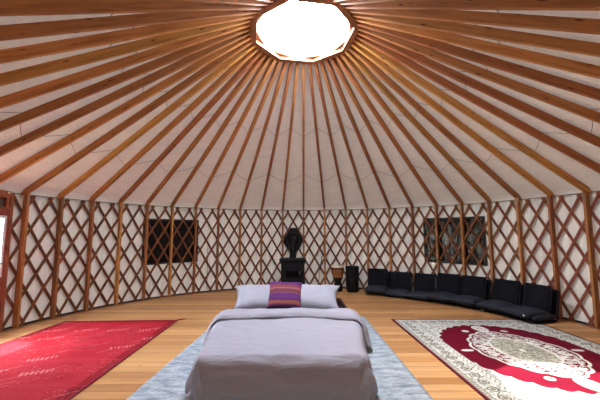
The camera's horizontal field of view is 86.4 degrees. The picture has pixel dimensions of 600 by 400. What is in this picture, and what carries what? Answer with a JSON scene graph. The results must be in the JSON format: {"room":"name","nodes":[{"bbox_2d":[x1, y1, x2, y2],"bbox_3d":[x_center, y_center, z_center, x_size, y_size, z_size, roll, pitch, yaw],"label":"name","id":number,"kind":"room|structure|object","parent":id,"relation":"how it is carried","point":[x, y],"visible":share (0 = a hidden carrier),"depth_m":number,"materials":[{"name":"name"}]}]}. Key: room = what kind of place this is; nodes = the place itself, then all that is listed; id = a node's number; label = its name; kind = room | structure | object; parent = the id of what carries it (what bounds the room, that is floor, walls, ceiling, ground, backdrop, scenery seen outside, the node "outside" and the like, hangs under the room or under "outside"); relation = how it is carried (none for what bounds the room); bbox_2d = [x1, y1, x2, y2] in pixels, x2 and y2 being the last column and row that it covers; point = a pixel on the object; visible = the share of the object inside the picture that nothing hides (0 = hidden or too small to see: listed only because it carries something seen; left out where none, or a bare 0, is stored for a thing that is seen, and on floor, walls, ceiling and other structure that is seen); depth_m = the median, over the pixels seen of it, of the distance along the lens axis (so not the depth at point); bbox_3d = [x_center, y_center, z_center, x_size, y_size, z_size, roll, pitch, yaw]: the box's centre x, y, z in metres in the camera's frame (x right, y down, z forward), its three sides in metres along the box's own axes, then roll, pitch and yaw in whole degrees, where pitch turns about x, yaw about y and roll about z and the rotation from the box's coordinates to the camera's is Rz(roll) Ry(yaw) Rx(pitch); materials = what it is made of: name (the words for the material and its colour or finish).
{"room":"traditional dwelling","nodes":[
{"label":"traditional dwelling","id":0,"kind":"room"},
{"bbox_2d":[0,10,599,209],"bbox_3d":[0.050,-1.239,4.300,9.261,2.316,9.260,2,-6,-19],"label":"ceiling","id":1,"kind":"structure","parent":0,"point":[313,200],"depth_m":5.65,"materials":[{"name":"fabric"}]},
{"bbox_2d":[0,112,592,181],"bbox_3d":[0.050,-0.872,4.336,7.193,0.165,7.010,0,-6,0],"label":"cord","id":2,"kind":"object","parent":1,"relation":"attached to","point":[0,112],"visible":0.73,"depth_m":5.30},
{"bbox_2d":[109,10,500,134],"bbox_3d":[0.051,-1.595,4.415,4.558,0.137,4.412,0,-6,0],"label":"cord","id":3,"kind":"object","parent":1,"relation":"attached to","point":[496,10],"visible":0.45,"depth_m":5.47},
{"bbox_2d":[0,289,599,399],"bbox_3d":[0.057,1.922,3.971,9.000,0.140,9.000,0,-6,0],"label":"floor","id":4,"kind":"structure","parent":0,"point":[128,376],"depth_m":4.78,"materials":[{"name":"brown wood"}]},
{"bbox_2d":[12,193,30,327],"bbox_3d":[-4.330,0.899,4.965,0.094,2.080,0.042,-1,-6,11],"label":"wall post","id":5,"kind":"object","parent":4,"relation":"on","point":[26,197],"visible":0.91,"depth_m":4.95,"materials":[{"name":"brown wood"}]},
{"bbox_2d":[49,197,64,317],"bbox_3d":[-4.185,0.955,5.505,0.094,2.080,0.042,-2,-6,19],"label":"wall post","id":6,"kind":"object","parent":4,"relation":"on","point":[54,291],"visible":0.92,"depth_m":5.48,"materials":[{"name":"brown wood"}]},
{"bbox_2d":[83,200,94,310],"bbox_3d":[-3.973,1.008,6.022,0.094,2.080,0.042,-3,-7,26],"label":"wall post","id":7,"kind":"object","parent":4,"relation":"on","point":[92,203],"visible":0.91,"depth_m":6.00,"materials":[{"name":"brown wood"}]},
{"bbox_2d":[0,318,186,399],"bbox_3d":[-2.937,1.841,3.885,2.052,0.022,3.082,0,-6,0],"label":"rug","id":8,"kind":"object","parent":4,"relation":"on","point":[59,361],"visible":1,"depth_m":3.77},
{"bbox_2d":[114,202,122,304],"bbox_3d":[-3.697,1.058,6.509,0.094,2.080,0.042,-4,-7,33],"label":"wall post","id":9,"kind":"object","parent":4,"relation":"on","point":[120,217],"visible":0.92,"depth_m":6.49,"materials":[{"name":"brown wood"}]},
{"bbox_2d":[142,204,149,299],"bbox_3d":[-3.362,1.104,6.957,0.094,2.080,0.042,-5,-8,40],"label":"wall post","id":10,"kind":"object","parent":4,"relation":"on","point":[147,205],"visible":0.92,"depth_m":6.93,"materials":[{"name":"brown wood"}]},
{"bbox_2d":[168,206,173,295],"bbox_3d":[-2.974,1.145,7.361,0.042,2.080,0.094,5,-8,-42],"label":"wall post","id":11,"kind":"object","parent":4,"relation":"on","point":[172,207],"visible":0.89,"depth_m":7.33,"materials":[{"name":"brown wood"}]},
{"bbox_2d":[192,207,197,292],"bbox_3d":[-2.537,1.181,7.713,0.042,2.080,0.094,4,-7,-35],"label":"wall post","id":12,"kind":"object","parent":4,"relation":"on","point":[196,208],"visible":0.91,"depth_m":7.68,"materials":[{"name":"brown wood"}]},
{"bbox_2d":[216,208,219,290],"bbox_3d":[-2.060,1.210,8.007,0.042,2.080,0.094,3,-7,-28],"label":"wall post","id":13,"kind":"object","parent":4,"relation":"on","point":[218,212],"visible":0.9,"depth_m":7.98,"materials":[{"name":"brown wood"}]},
{"bbox_2d":[238,208,241,285],"bbox_3d":[-1.550,1.234,8.240,0.042,2.080,0.094,2,-6,-21],"label":"wall post","id":14,"kind":"object","parent":4,"relation":"on","point":[240,210],"visible":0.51,"depth_m":8.21,"materials":[{"name":"brown wood"}]},
{"bbox_2d":[260,209,262,284],"bbox_3d":[-1.014,1.250,8.408,0.042,2.080,0.094,1,-6,-14],"label":"wall post","id":15,"kind":"object","parent":4,"relation":"on","point":[261,209],"visible":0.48,"depth_m":8.39,"materials":[{"name":"brown wood"}]},
{"bbox_2d":[126,316,432,399],"bbox_3d":[-0.183,1.840,3.910,2.680,0.010,3.160,0,-6,0],"label":"rug","id":16,"kind":"object","parent":4,"relation":"on","point":[394,380],"visible":0.18,"depth_m":3.18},
{"bbox_2d":[232,298,346,308],"bbox_3d":[-0.157,1.745,4.331,1.785,0.265,2.758,0,-6,0],"label":"frame","id":17,"kind":"object","parent":16,"relation":"on","point":[340,303],"visible":0.02,"depth_m":5.55,"materials":[{"name":"brown wood"}]},
{"bbox_3d":[-0.158,1.638,4.122,1.500,0.194,2.500,0,-6,0],"label":"mattress","id":18,"kind":"object","parent":17,"relation":"on","visible":0},
{"bbox_2d":[233,284,269,308],"bbox_3d":[-0.597,1.460,4.766,0.800,0.346,0.512,0,-6,-6],"label":"pillow","id":19,"kind":"object","parent":18,"relation":"on","point":[249,296],"visible":0.6,"depth_m":4.63,"materials":[{"name":"grey fabric"}]},
{"bbox_2d":[185,308,377,399],"bbox_3d":[-0.162,1.583,3.561,2.067,0.455,1.790,0,-6,0],"label":"duvet","id":20,"kind":"object","parent":18,"relation":"on","point":[259,353],"visible":0.99,"depth_m":2.80,"materials":[{"name":"grey fabric"}]},
{"bbox_2d":[266,282,301,308],"bbox_3d":[-0.208,1.323,4.437,0.477,0.334,0.341,0,-6,1],"label":"throw cushion","id":21,"kind":"object","parent":20,"relation":"on","point":[282,294],"visible":0.98,"depth_m":4.36,"materials":[{"name":"purple fabric"}]},
{"bbox_2d":[301,284,339,308],"bbox_3d":[0.203,1.458,4.763,0.800,0.346,0.512,-1,-6,6],"label":"pillow","id":22,"kind":"object","parent":18,"relation":"on","point":[312,296],"visible":0.56,"depth_m":4.63,"materials":[{"name":"grey fabric"}]},
{"bbox_2d":[282,209,283,257],"bbox_3d":[-0.461,1.259,8.507,0.042,2.080,0.094,1,-6,-7],"label":"wall post","id":23,"kind":"object","parent":4,"relation":"on","point":[282,209],"visible":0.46,"depth_m":8.50,"materials":[{"name":"brown wood"}]},
{"bbox_2d":[279,237,305,283],"bbox_3d":[-0.177,1.589,7.923,1.100,1.342,0.990,0,-6,0],"label":"wood stove","id":24,"kind":"object","parent":4,"relation":"on","point":[292,268],"visible":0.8,"depth_m":7.65,"materials":[{"name":"black metal"}]},
{"bbox_2d":[3,191,599,328],"bbox_3d":[0.068,0.829,4.084,9.056,2.056,9.083,0,-6,3],"label":"lattice","id":25,"kind":"object","parent":4,"relation":"on","point":[571,210],"visible":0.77,"depth_m":6.74,"materials":[{"name":"brown wood"}]},
{"bbox_2d":[284,228,302,250],"bbox_3d":[-0.177,1.050,8.482,0.490,0.610,0.050,0,-6,0],"label":"shield","id":26,"kind":"object","parent":25,"relation":"attached to","point":[293,232],"visible":0.8,"depth_m":8.46,"materials":[{"name":"black metal"}]},
{"bbox_2d":[10,191,597,209],"bbox_3d":[0.057,-0.195,4.192,9.087,0.012,9.095,0,-6,0],"label":"cable","id":27,"kind":"object","parent":25,"relation":"attached to","point":[593,191],"visible":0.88,"depth_m":6.88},
{"bbox_2d":[0,23,249,108],"bbox_3d":[-2.483,-1.348,3.513,3.838,2.192,0.045,2,-6,-17],"label":"rafter","id":28,"kind":"object","parent":27,"relation":"on","point":[72,79],"visible":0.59,"depth_m":3.60,"materials":[{"name":"brown wood"}]},
{"bbox_2d":[0,27,249,131],"bbox_3d":[-2.563,-1.314,3.835,3.838,2.192,0.045,1,-6,-10],"label":"rafter","id":29,"kind":"object","parent":27,"relation":"on","point":[40,110],"visible":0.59,"depth_m":3.87,"materials":[{"name":"brown wood"}]},
{"bbox_2d":[249,0,360,64],"bbox_3d":[0.048,-2.315,4.412,1.537,0.100,1.537,0,-6,0],"label":"ring","id":30,"kind":"object","parent":29,"relation":"attached to","point":[344,45],"visible":0.88,"depth_m":4.59,"materials":[{"name":"brown wood"}]},
{"bbox_2d":[0,19,251,85],"bbox_3d":[-2.363,-1.381,3.203,3.838,2.192,0.045,3,-7,-24],"label":"rafter","id":31,"kind":"object","parent":27,"relation":"on","point":[38,70],"visible":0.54,"depth_m":3.34,"materials":[{"name":"brown wood"}]},
{"bbox_2d":[0,14,254,63],"bbox_3d":[-2.206,-1.411,2.911,3.838,2.192,0.045,4,-7,-32],"label":"rafter","id":32,"kind":"object","parent":27,"relation":"on","point":[14,54],"visible":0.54,"depth_m":3.09,"materials":[{"name":"brown wood"}]},
{"bbox_2d":[0,10,257,40],"bbox_3d":[-2.013,-1.440,2.641,3.838,2.192,0.045,5,-8,-39],"label":"rafter","id":33,"kind":"object","parent":27,"relation":"on","point":[59,27],"visible":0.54,"depth_m":2.83,"materials":[{"name":"brown wood"}]},
{"bbox_2d":[0,0,262,15],"bbox_3d":[-1.787,-1.466,2.397,0.045,2.192,3.838,-6,-8,43],"label":"rafter","id":34,"kind":"object","parent":27,"relation":"on","point":[7,7],"visible":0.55,"depth_m":2.60,"materials":[{"name":"brown wood"}]},
{"bbox_2d":[21,40,252,194],"bbox_3d":[-2.553,-1.211,4.824,3.838,2.192,0.045,-1,-6,11],"label":"rafter","id":35,"kind":"object","parent":27,"relation":"on","point":[216,63],"visible":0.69,"depth_m":4.79,"materials":[{"name":"brown wood"}]},
{"bbox_2d":[57,44,255,198],"bbox_3d":[-2.466,-1.178,5.144,3.838,2.192,0.045,-2,-6,18],"label":"rafter","id":36,"kind":"object","parent":27,"relation":"on","point":[223,67],"visible":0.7,"depth_m":5.07,"materials":[{"name":"brown wood"}]},
{"bbox_2d":[89,47,258,201],"bbox_3d":[-2.340,-1.147,5.452,3.838,2.192,0.045,-3,-7,26],"label":"rafter","id":37,"kind":"object","parent":27,"relation":"on","point":[244,59],"visible":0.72,"depth_m":5.31,"materials":[{"name":"brown wood"}]},
{"bbox_2d":[118,50,262,202],"bbox_3d":[-2.177,-1.117,5.740,3.838,2.192,0.045,-4,-7,33],"label":"rafter","id":38,"kind":"object","parent":27,"relation":"on","point":[245,66],"visible":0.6,"depth_m":5.51,"materials":[{"name":"brown wood"}]},
{"bbox_2d":[145,52,266,205],"bbox_3d":[-1.978,-1.089,6.007,3.838,2.192,0.045,-5,-8,40],"label":"rafter","id":39,"kind":"object","parent":27,"relation":"on","point":[256,64],"visible":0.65,"depth_m":5.69,"materials":[{"name":"brown wood"}]},
{"bbox_2d":[170,55,271,205],"bbox_3d":[-1.748,-1.065,6.246,0.045,2.192,3.838,5,-8,-42],"label":"rafter","id":40,"kind":"object","parent":27,"relation":"on","point":[267,59],"visible":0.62,"depth_m":5.84,"materials":[{"name":"brown wood"}]},
{"bbox_2d":[180,0,268,5],"bbox_3d":[-1.532,-1.488,2.183,0.045,2.192,3.838,-5,-7,36],"label":"rafter","id":41,"kind":"object","parent":27,"relation":"on","point":[240,2],"visible":0.89,"depth_m":3.41,"materials":[{"name":"brown wood"}]},
{"bbox_2d":[194,58,276,207],"bbox_3d":[-1.488,-1.044,6.455,0.045,2.192,3.838,4,-7,-35],"label":"rafter","id":42,"kind":"object","parent":27,"relation":"on","point":[272,62],"visible":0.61,"depth_m":5.97,"materials":[{"name":"brown wood"}]},
{"bbox_2d":[217,61,281,208],"bbox_3d":[-1.205,-1.026,6.630,0.045,2.192,3.838,3,-7,-28],"label":"rafter","id":43,"kind":"object","parent":27,"relation":"on","point":[278,64],"visible":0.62,"depth_m":6.09,"materials":[{"name":"brown wood"}]},
{"bbox_2d":[239,62,287,209],"bbox_3d":[-0.902,-1.013,6.768,0.045,2.192,3.838,2,-6,-21],"label":"rafter","id":44,"kind":"object","parent":27,"relation":"on","point":[284,65],"visible":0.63,"depth_m":6.15,"materials":[{"name":"brown wood"}]},
{"bbox_2d":[257,0,274,2],"bbox_3d":[-1.252,-1.508,2.002,0.045,2.192,3.838,-3,-7,29],"label":"rafter","id":45,"kind":"object","parent":27,"relation":"on","point":[268,1],"visible":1,"depth_m":3.66,"materials":[{"name":"brown wood"}]},
{"bbox_2d":[261,63,292,208],"bbox_3d":[-0.584,-1.003,6.867,0.045,2.192,3.838,1,-6,-14],"label":"rafter","id":46,"kind":"object","parent":27,"relation":"on","point":[290,64],"visible":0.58,"depth_m":6.22,"materials":[{"name":"brown wood"}]},
{"bbox_2d":[282,63,298,208],"bbox_3d":[-0.256,-0.998,6.926,0.045,2.192,3.838,1,-6,-7],"label":"rafter","id":47,"kind":"object","parent":27,"relation":"on","point":[297,64],"visible":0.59,"depth_m":6.23,"materials":[{"name":"brown wood"}]},
{"bbox_2d":[302,64,304,208],"bbox_3d":[0.077,-0.996,6.944,0.045,2.192,3.838,0,-6,1],"label":"rafter","id":48,"kind":"object","parent":27,"relation":"on","point":[303,65],"visible":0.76,"depth_m":6.17,"materials":[{"name":"brown wood"}]},
{"bbox_2d":[308,64,324,208],"bbox_3d":[0.409,-1.000,6.920,0.045,2.192,3.838,-1,-6,8],"label":"rafter","id":49,"kind":"object","parent":27,"relation":"on","point":[309,65],"visible":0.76,"depth_m":6.23,"materials":[{"name":"brown wood"}]},
{"bbox_2d":[314,63,346,209],"bbox_3d":[0.736,-1.007,6.854,0.045,2.192,3.838,-2,-6,15],"label":"rafter","id":50,"kind":"object","parent":27,"relation":"on","point":[315,64],"visible":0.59,"depth_m":6.21,"materials":[{"name":"brown wood"}]},
{"bbox_2d":[319,61,367,207],"bbox_3d":[1.052,-1.019,6.749,0.045,2.192,3.838,-3,-6,22],"label":"rafter","id":51,"kind":"object","parent":27,"relation":"on","point":[322,65],"visible":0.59,"depth_m":6.15,"materials":[{"name":"brown wood"}]},
{"bbox_2d":[325,59,390,208],"bbox_3d":[1.353,-1.034,6.605,0.045,2.192,3.838,-3,-7,29],"label":"rafter","id":52,"kind":"object","parent":27,"relation":"on","point":[328,63],"visible":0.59,"depth_m":6.07,"materials":[{"name":"brown wood"}]},
{"bbox_2d":[339,0,400,5],"bbox_3d":[1.589,-1.498,2.152,0.045,2.192,3.838,4,-7,-35],"label":"rafter","id":53,"kind":"object","parent":27,"relation":"on","point":[347,2],"visible":0.96,"depth_m":3.50,"materials":[{"name":"brown wood"}]},
{"bbox_2d":[330,57,413,207],"bbox_3d":[1.632,-1.054,6.424,0.045,2.192,3.838,-5,-7,36],"label":"rafter","id":54,"kind":"object","parent":27,"relation":"on","point":[333,60],"visible":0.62,"depth_m":5.95,"materials":[{"name":"brown wood"}]},
{"bbox_2d":[335,55,437,206],"bbox_3d":[1.887,-1.077,6.210,0.045,2.192,3.838,-6,-8,43],"label":"rafter","id":55,"kind":"object","parent":27,"relation":"on","point":[339,59],"visible":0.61,"depth_m":5.82,"materials":[{"name":"brown wood"}]},
{"bbox_2d":[340,53,463,204],"bbox_3d":[2.113,-1.103,5.966,3.838,2.192,0.045,5,-8,-39],"label":"rafter","id":56,"kind":"object","parent":27,"relation":"on","point":[349,62],"visible":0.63,"depth_m":5.67,"materials":[{"name":"brown wood"}]},
{"bbox_2d":[344,50,491,202],"bbox_3d":[2.306,-1.131,5.696,3.838,2.192,0.045,4,-7,-32],"label":"rafter","id":57,"kind":"object","parent":27,"relation":"on","point":[359,64],"visible":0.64,"depth_m":5.48,"materials":[{"name":"brown wood"}]},
{"bbox_2d":[348,46,521,199],"bbox_3d":[2.463,-1.162,5.404,3.838,2.192,0.045,3,-7,-24],"label":"rafter","id":58,"kind":"object","parent":27,"relation":"on","point":[362,58],"visible":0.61,"depth_m":5.27,"materials":[{"name":"brown wood"}]},
{"bbox_2d":[351,41,554,196],"bbox_3d":[2.583,-1.194,5.095,3.838,2.192,0.045,2,-6,-17],"label":"rafter","id":59,"kind":"object","parent":27,"relation":"on","point":[385,67],"visible":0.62,"depth_m":5.02,"materials":[{"name":"brown wood"}]},
{"bbox_2d":[344,0,599,10],"bbox_3d":[1.847,-1.477,2.361,0.045,2.192,3.838,5,-8,-42],"label":"rafter","id":60,"kind":"object","parent":27,"relation":"on","point":[550,5],"visible":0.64,"depth_m":2.67,"materials":[{"name":"brown wood"}]},
{"bbox_2d":[354,37,591,192],"bbox_3d":[2.663,-1.228,4.772,3.838,2.192,0.045,1,-6,-10],"label":"rafter","id":61,"kind":"object","parent":27,"relation":"on","point":[391,62],"visible":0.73,"depth_m":4.74,"materials":[{"name":"brown wood"}]},
{"bbox_2d":[349,9,599,34],"bbox_3d":[2.078,-1.453,2.600,3.838,2.192,0.045,-5,-8,40],"label":"rafter","id":62,"kind":"object","parent":27,"relation":"on","point":[540,22],"visible":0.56,"depth_m":2.84,"materials":[{"name":"brown wood"}]},
{"bbox_2d":[352,13,599,56],"bbox_3d":[2.277,-1.425,2.867,3.838,2.192,0.045,-4,-7,33],"label":"rafter","id":63,"kind":"object","parent":27,"relation":"on","point":[589,48],"visible":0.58,"depth_m":3.08,"materials":[{"name":"brown wood"}]},
{"bbox_2d":[355,17,599,78],"bbox_3d":[2.441,-1.396,3.156,3.838,2.192,0.045,-3,-7,26],"label":"rafter","id":64,"kind":"object","parent":27,"relation":"on","point":[586,69],"visible":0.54,"depth_m":3.33,"materials":[{"name":"brown wood"}]},
{"bbox_2d":[356,34,599,173],"bbox_3d":[2.701,-1.262,4.443,3.838,2.192,0.045,0,-6,-3],"label":"rafter","id":65,"kind":"object","parent":27,"relation":"on","point":[407,62],"visible":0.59,"depth_m":4.42,"materials":[{"name":"brown wood"}]},
{"bbox_2d":[357,22,599,100],"bbox_3d":[2.566,-1.364,3.463,3.838,2.192,0.045,-2,-6,18],"label":"rafter","id":66,"kind":"object","parent":27,"relation":"on","point":[588,91],"visible":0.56,"depth_m":3.58,"materials":[{"name":"brown wood"}]},
{"bbox_2d":[357,31,599,147],"bbox_3d":[2.698,-1.297,4.112,3.838,2.192,0.045,-1,-6,4],"label":"rafter","id":67,"kind":"object","parent":27,"relation":"on","point":[539,114],"visible":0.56,"depth_m":4.12,"materials":[{"name":"brown wood"}]},
{"bbox_2d":[358,27,599,123],"bbox_3d":[2.652,-1.331,3.783,3.838,2.192,0.045,-1,-6,11],"label":"rafter","id":68,"kind":"object","parent":27,"relation":"on","point":[556,101],"visible":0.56,"depth_m":3.84,"materials":[{"name":"brown wood"}]},
{"bbox_2d":[303,209,304,279],"bbox_3d":[0.100,1.261,8.536,0.042,2.080,0.094,0,-6,1],"label":"wall post","id":69,"kind":"object","parent":4,"relation":"on","point":[303,209],"visible":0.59,"depth_m":8.50,"materials":[{"name":"brown wood"}]},
{"bbox_2d":[324,209,325,284],"bbox_3d":[0.660,1.256,8.496,0.042,2.080,0.094,-1,-6,8],"label":"wall post","id":70,"kind":"object","parent":4,"relation":"on","point":[324,209],"visible":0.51,"depth_m":8.44,"materials":[{"name":"brown wood"}]},
{"bbox_2d":[318,235,324,284],"bbox_3d":[0.558,1.603,8.399,0.196,1.352,0.016,-1,-6,7],"label":"hanging cord","id":71,"kind":"object","parent":70,"relation":"hanging from","point":[324,235],"visible":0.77,"depth_m":8.40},
{"bbox_2d":[331,265,343,291],"bbox_3d":[0.944,1.950,7.967,0.334,0.624,0.334,0,-6,0],"label":"drum","id":72,"kind":"object","parent":4,"relation":"on","point":[337,271],"visible":0.98,"depth_m":7.87,"materials":[{"name":"brown wood"}]},
{"bbox_2d":[344,209,346,287],"bbox_3d":[1.211,1.243,8.386,0.042,2.080,0.094,-2,-6,15],"label":"wall post","id":73,"kind":"object","parent":4,"relation":"on","point":[344,209],"visible":0.68,"depth_m":8.37,"materials":[{"name":"brown wood"}]},
{"bbox_2d":[345,266,359,292],"bbox_3d":[1.294,1.946,7.886,0.336,0.613,0.336,0,-6,0],"label":"drum","id":74,"kind":"object","parent":4,"relation":"on","point":[352,272],"visible":1,"depth_m":7.76,"materials":[{"name":"black metal"}]},
{"bbox_2d":[366,208,368,281],"bbox_3d":[1.743,1.223,8.208,0.042,2.080,0.094,-3,-6,22],"label":"wall post","id":75,"kind":"object","parent":4,"relation":"on","point":[367,230],"visible":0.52,"depth_m":8.20,"materials":[{"name":"brown wood"}]},
{"bbox_2d":[367,271,391,294],"bbox_3d":[1.889,1.967,7.601,0.492,0.494,0.606,-3,-7,28],"label":"chair","id":76,"kind":"object","parent":4,"relation":"on","point":[389,272],"visible":0.23,"depth_m":7.67,"materials":[{"name":"grey fabric"}]},
{"bbox_2d":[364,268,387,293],"bbox_3d":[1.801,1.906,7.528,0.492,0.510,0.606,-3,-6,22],"label":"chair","id":77,"kind":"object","parent":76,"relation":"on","point":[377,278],"visible":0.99,"depth_m":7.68,"materials":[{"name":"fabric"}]},
{"bbox_2d":[388,207,391,271],"bbox_3d":[2.249,1.197,7.965,0.042,2.080,0.094,-3,-7,29],"label":"wall post","id":78,"kind":"object","parent":4,"relation":"on","point":[389,219],"visible":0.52,"depth_m":7.96,"materials":[{"name":"brown wood"}]},
{"bbox_2d":[385,271,412,297],"bbox_3d":[2.259,1.922,7.259,0.492,0.510,0.606,-4,-7,31],"label":"chair","id":79,"kind":"object","parent":4,"relation":"on","point":[401,282],"visible":0.94,"depth_m":7.38,"materials":[{"name":"grey fabric"}]},
{"bbox_2d":[410,206,415,288],"bbox_3d":[2.720,1.164,7.661,0.042,2.080,0.094,-5,-7,36],"label":"wall post","id":80,"kind":"object","parent":4,"relation":"on","point":[411,207],"visible":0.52,"depth_m":7.65,"materials":[{"name":"brown wood"}]},
{"bbox_2d":[406,273,436,301],"bbox_3d":[2.652,1.890,6.959,0.492,0.510,0.606,-5,-8,39],"label":"chair","id":81,"kind":"object","parent":4,"relation":"on","point":[424,284],"visible":0.89,"depth_m":7.05,"materials":[{"name":"grey fabric"}]},
{"bbox_2d":[434,205,439,273],"bbox_3d":[3.149,1.126,7.300,0.042,2.080,0.094,-6,-8,43],"label":"wall post","id":82,"kind":"object","parent":4,"relation":"on","point":[435,206],"visible":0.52,"depth_m":7.30,"materials":[{"name":"brown wood"}]},
{"bbox_2d":[431,277,461,304],"bbox_3d":[3.073,1.866,6.652,0.606,0.494,0.492,5,-8,-40],"label":"chair","id":83,"kind":"object","parent":4,"relation":"on","point":[460,277],"visible":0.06,"depth_m":6.58,"materials":[{"name":"grey fabric"}]},
{"bbox_2d":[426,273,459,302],"bbox_3d":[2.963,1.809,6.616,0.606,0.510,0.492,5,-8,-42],"label":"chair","id":84,"kind":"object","parent":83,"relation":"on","point":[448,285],"visible":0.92,"depth_m":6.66,"materials":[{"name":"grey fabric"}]},
{"bbox_2d":[459,203,466,274],"bbox_3d":[3.529,1.082,6.889,0.094,2.080,0.042,5,-8,-39],"label":"wall post","id":85,"kind":"object","parent":4,"relation":"on","point":[460,204],"visible":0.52,"depth_m":6.89,"materials":[{"name":"brown wood"}]},
{"bbox_2d":[455,280,492,309],"bbox_3d":[3.396,1.826,6.272,0.606,0.494,0.492,4,-7,-33],"label":"chair","id":86,"kind":"object","parent":4,"relation":"on","point":[489,284],"visible":0.16,"depth_m":6.22,"materials":[{"name":"grey fabric"}]},
{"bbox_2d":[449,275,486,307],"bbox_3d":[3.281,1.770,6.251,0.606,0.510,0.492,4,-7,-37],"label":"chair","id":87,"kind":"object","parent":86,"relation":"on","point":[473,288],"visible":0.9,"depth_m":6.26,"materials":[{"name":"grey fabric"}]},
{"bbox_2d":[486,201,494,299],"bbox_3d":[3.855,1.034,6.434,0.094,2.080,0.042,4,-7,-32],"label":"wall post","id":88,"kind":"object","parent":4,"relation":"on","point":[488,205],"visible":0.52,"depth_m":6.43,"materials":[{"name":"brown wood"}]},
{"bbox_2d":[391,319,599,399],"bbox_3d":[2.699,1.828,3.880,2.375,0.014,2.992,0,-6,0],"label":"patterned rug","id":89,"kind":"object","parent":4,"relation":"on","point":[499,359],"visible":1,"depth_m":3.71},
{"bbox_2d":[509,289,559,323],"bbox_3d":[3.857,1.722,5.286,0.606,0.494,0.492,2,-6,-17],"label":"chair","id":90,"kind":"object","parent":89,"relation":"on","point":[539,319],"visible":0.36,"depth_m":5.11,"materials":[{"name":"grey fabric"}]},
{"bbox_2d":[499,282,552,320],"bbox_3d":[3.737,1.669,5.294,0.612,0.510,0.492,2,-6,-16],"label":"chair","id":91,"kind":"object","parent":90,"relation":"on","point":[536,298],"visible":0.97,"depth_m":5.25,"materials":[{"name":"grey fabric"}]},
{"bbox_2d":[484,284,522,315],"bbox_3d":[3.699,1.773,5.774,0.606,0.494,0.492,3,-7,-24],"label":"chair","id":92,"kind":"object","parent":4,"relation":"on","point":[521,284],"visible":0.06,"depth_m":5.71,"materials":[{"name":"grey fabric"}]},
{"bbox_2d":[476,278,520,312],"bbox_3d":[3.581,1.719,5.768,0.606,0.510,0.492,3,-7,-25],"label":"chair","id":93,"kind":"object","parent":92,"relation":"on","point":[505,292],"visible":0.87,"depth_m":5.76,"materials":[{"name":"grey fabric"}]},
{"bbox_2d":[515,198,525,283],"bbox_3d":[4.120,0.982,5.942,0.094,2.080,0.042,3,-7,-24],"label":"wall post","id":94,"kind":"object","parent":4,"relation":"on","point":[517,201],"visible":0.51,"depth_m":5.95,"materials":[{"name":"brown wood"}]},
{"bbox_2d":[547,195,562,317],"bbox_3d":[4.322,0.928,5.421,0.094,2.080,0.042,2,-6,-17],"label":"wall post","id":95,"kind":"object","parent":4,"relation":"on","point":[550,205],"visible":0.82,"depth_m":5.41,"materials":[{"name":"brown wood"}]},
{"bbox_2d":[582,191,599,327],"bbox_3d":[4.456,0.871,4.878,0.094,2.080,0.042,1,-6,-10],"label":"wall post","id":96,"kind":"object","parent":4,"relation":"on","point":[585,195],"visible":0.95,"depth_m":4.86,"materials":[{"name":"brown wood"}]},
{"bbox_2d":[3,190,599,327],"bbox_3d":[0.059,0.879,4.080,9.320,2.198,9.328,0,-6,0],"label":"wall","id":97,"kind":"structure","parent":0,"point":[572,226],"depth_m":6.64,"materials":[{"name":"fabric"}]},
{"bbox_2d":[0,190,14,332],"bbox_3d":[-4.450,0.870,4.299,0.218,2.200,1.188,0,-6,3],"label":"door","id":98,"kind":"structure","parent":97,"relation":"in","point":[6,199],"depth_m":4.73,"materials":[{"name":"brown wood"}]},
{"bbox_2d":[0,31,249,156],"bbox_3d":[-2.601,-1.280,4.164,3.838,2.192,0.045,0,-6,-3],"label":"rafter","id":99,"kind":"object","parent":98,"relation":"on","point":[56,124],"visible":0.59,"depth_m":4.16,"materials":[{"name":"brown wood"}]},
{"bbox_2d":[0,35,250,183],"bbox_3d":[-2.598,-1.246,4.495,3.838,2.192,0.045,-1,-6,4],"label":"rafter","id":100,"kind":"object","parent":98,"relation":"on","point":[197,65],"visible":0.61,"depth_m":4.47,"materials":[{"name":"brown wood"}]},
{"bbox_2d":[141,218,198,264],"bbox_3d":[-2.994,0.960,7.437,1.282,1.025,0.048,5,-8,-42],"label":"window","id":101,"kind":"structure","parent":97,"relation":"in","point":[158,229],"depth_m":7.42,"materials":[{"name":"black glass"}]},
{"bbox_2d":[2,287,599,331],"bbox_3d":[0.061,1.909,3.973,9.130,0.166,9.140,0,-6,0],"label":"baseboard","id":102,"kind":"structure","parent":97,"relation":"attached to","point":[72,312],"depth_m":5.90,"materials":[{"name":"brown wood"}]},
{"bbox_2d":[423,216,487,265],"bbox_3d":[3.418,0.900,7.119,0.054,1.030,1.353,5,-8,-42],"label":"window","id":103,"kind":"structure","parent":97,"relation":"in","point":[478,251],"depth_m":7.11,"materials":[{"name":"black glass"}]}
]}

